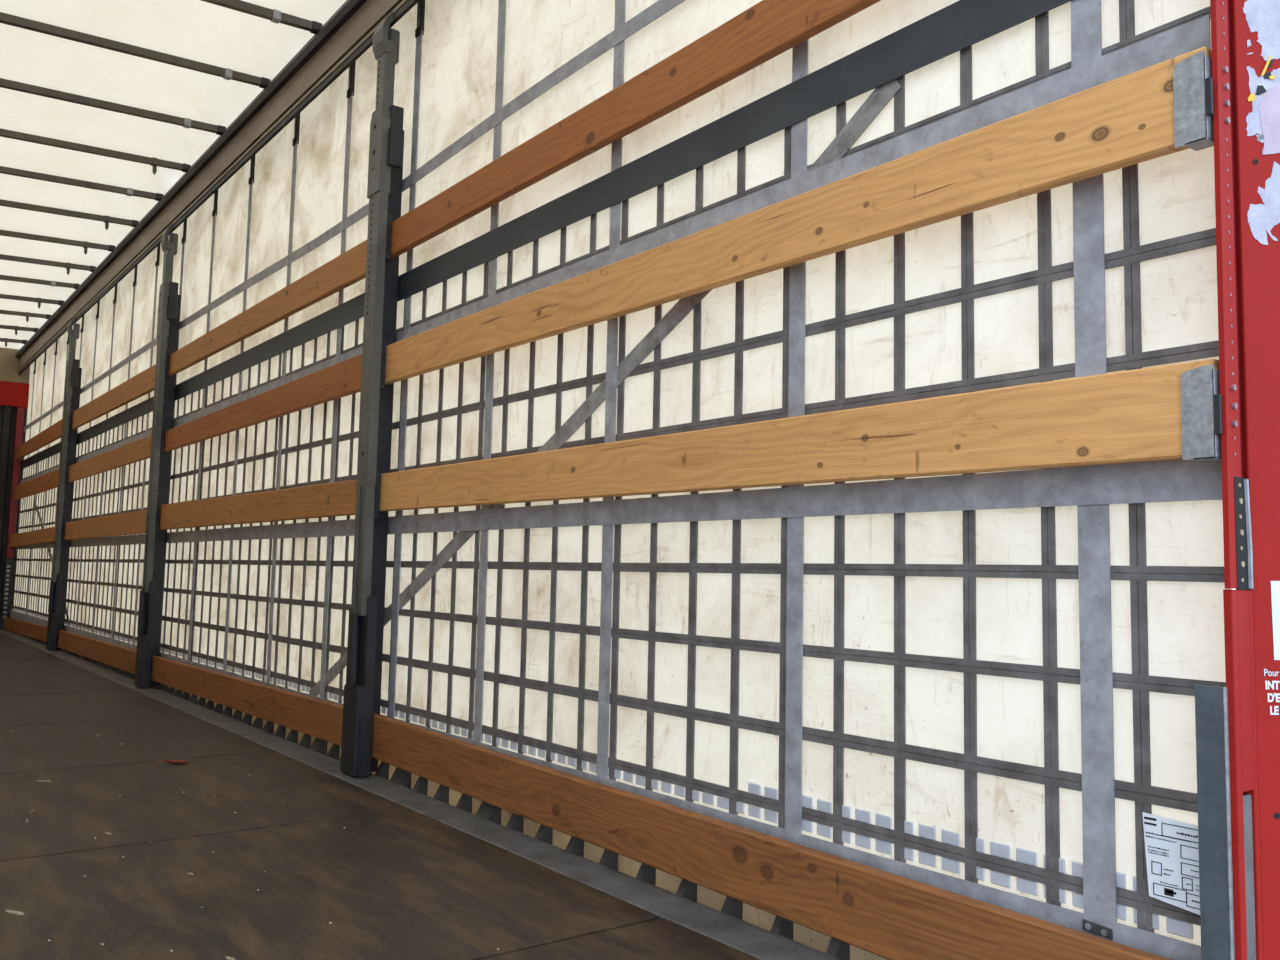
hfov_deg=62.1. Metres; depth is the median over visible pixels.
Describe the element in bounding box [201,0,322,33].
bow
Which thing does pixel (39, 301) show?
bow
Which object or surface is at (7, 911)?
wood splinter
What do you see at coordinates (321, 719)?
board
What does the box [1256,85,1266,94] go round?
print
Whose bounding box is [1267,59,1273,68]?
print
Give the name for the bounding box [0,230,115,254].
bow
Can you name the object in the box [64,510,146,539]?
board
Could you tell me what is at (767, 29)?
board
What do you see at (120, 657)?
board
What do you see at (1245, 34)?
post
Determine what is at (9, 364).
wall
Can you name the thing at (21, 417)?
post
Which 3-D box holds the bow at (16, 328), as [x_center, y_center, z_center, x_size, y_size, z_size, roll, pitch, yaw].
[-7.035,-1.569,10.056,2.355,0.103,0.042,5,-6,-37]
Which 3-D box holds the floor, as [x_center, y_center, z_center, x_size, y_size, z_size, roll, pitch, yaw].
[-4.071,1.198,5.741,2.358,0.060,12.980,5,-6,-37]
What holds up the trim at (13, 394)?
attached to the wall
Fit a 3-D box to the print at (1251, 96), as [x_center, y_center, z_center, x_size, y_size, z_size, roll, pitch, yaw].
[0.940,-0.588,1.632,0.015,0.015,0.001,1,-5,-3]
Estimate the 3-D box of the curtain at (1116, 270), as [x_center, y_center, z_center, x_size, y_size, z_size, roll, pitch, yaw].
[-0.015,-0.274,2.820,0.023,0.357,2.991,5,-6,-37]
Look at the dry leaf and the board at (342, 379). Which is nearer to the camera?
the dry leaf
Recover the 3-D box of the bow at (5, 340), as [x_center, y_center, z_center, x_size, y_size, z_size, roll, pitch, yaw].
[-7.491,-1.526,10.650,2.355,0.103,0.042,5,-6,-37]
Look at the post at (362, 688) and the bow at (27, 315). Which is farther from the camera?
the bow at (27, 315)
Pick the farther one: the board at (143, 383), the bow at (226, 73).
the board at (143, 383)
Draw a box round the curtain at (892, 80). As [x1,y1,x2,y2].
[396,0,1210,341]
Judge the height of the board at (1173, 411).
0.164 m
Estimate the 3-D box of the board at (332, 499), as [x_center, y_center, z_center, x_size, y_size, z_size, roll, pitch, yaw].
[-1.967,0.140,5.242,0.028,0.155,3.159,5,-6,-37]
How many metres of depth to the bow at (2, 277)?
8.84 m
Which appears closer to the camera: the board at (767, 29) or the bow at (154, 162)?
the board at (767, 29)
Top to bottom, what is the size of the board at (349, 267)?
0.146 m
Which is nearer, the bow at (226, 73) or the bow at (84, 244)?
the bow at (226, 73)
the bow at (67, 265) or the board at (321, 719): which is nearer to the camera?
the board at (321, 719)
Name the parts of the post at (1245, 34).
plate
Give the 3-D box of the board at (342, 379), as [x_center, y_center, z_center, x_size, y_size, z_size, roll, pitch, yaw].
[-1.957,-0.335,5.284,0.028,0.145,3.159,5,-6,-37]
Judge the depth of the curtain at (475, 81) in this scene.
3.51 m
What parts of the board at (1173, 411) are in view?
hook plate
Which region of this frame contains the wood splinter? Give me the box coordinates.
[5,910,23,914]
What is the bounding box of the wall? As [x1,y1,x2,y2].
[0,348,29,628]
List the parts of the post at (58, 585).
locking lever, lever rod, post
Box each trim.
[0,381,28,407]
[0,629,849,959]
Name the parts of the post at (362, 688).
locking lever, lever rod, post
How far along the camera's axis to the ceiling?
5.45 m
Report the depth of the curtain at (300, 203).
5.24 m
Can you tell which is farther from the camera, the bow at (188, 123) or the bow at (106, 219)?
the bow at (106, 219)
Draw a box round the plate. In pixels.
[1082,919,1112,939]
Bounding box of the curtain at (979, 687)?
[380,460,1225,959]
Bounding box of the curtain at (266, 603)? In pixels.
[159,515,354,704]
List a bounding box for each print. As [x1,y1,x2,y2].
[1248,93,1255,101]
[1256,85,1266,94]
[1261,55,1271,75]
[1264,71,1270,78]
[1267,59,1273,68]
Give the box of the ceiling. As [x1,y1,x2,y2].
[0,0,345,348]
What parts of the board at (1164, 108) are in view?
hook plate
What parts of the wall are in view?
panel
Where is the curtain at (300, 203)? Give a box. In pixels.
[172,46,377,349]
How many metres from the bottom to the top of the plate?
0.019 m
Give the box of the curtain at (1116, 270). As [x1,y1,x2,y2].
[390,146,1218,471]
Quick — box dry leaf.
[154,759,188,763]
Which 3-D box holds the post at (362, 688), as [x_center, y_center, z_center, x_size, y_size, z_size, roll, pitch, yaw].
[-0.980,-0.362,3.958,0.130,2.850,0.164,5,-6,-37]
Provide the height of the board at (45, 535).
0.167 m
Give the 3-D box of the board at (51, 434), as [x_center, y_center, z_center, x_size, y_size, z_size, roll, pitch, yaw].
[-5.913,-0.402,10.492,0.028,0.165,3.269,5,-6,-37]
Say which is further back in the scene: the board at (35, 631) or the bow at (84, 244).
the board at (35, 631)
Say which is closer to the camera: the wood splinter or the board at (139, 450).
the wood splinter
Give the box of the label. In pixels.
[1142,812,1199,914]
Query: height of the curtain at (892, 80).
0.364 m
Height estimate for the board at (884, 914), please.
0.178 m
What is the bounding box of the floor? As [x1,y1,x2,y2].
[0,633,759,959]
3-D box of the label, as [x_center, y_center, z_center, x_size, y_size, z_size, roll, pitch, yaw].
[0.820,0.584,1.601,0.002,0.139,0.126,5,-6,-37]
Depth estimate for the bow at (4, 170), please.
6.50 m
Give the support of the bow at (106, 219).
attached to the ceiling
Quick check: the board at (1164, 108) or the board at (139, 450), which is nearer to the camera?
the board at (1164, 108)
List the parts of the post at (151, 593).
locking lever, lever rod, post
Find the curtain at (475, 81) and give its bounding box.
[390,0,761,215]
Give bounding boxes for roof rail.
[15,0,419,374]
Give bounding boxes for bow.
[0,12,270,88]
[0,78,225,134]
[0,128,190,174]
[0,166,163,200]
[0,199,138,229]
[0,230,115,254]
[0,254,95,274]
[0,275,79,288]
[0,294,63,308]
[0,310,50,321]
[0,325,38,334]
[0,338,27,346]
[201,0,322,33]
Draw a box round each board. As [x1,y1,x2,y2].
[3,617,47,641]
[9,527,55,546]
[13,469,59,500]
[16,419,62,459]
[57,630,135,673]
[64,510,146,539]
[68,435,150,481]
[71,364,155,429]
[151,655,342,745]
[159,480,356,529]
[164,354,361,451]
[168,240,366,375]
[372,713,1170,959]
[379,359,1221,511]
[385,46,1213,384]
[390,0,880,258]
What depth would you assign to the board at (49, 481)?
10.42 m
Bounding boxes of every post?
[0,407,26,628]
[46,318,81,649]
[134,223,180,687]
[340,12,403,777]
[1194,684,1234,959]
[1210,0,1279,959]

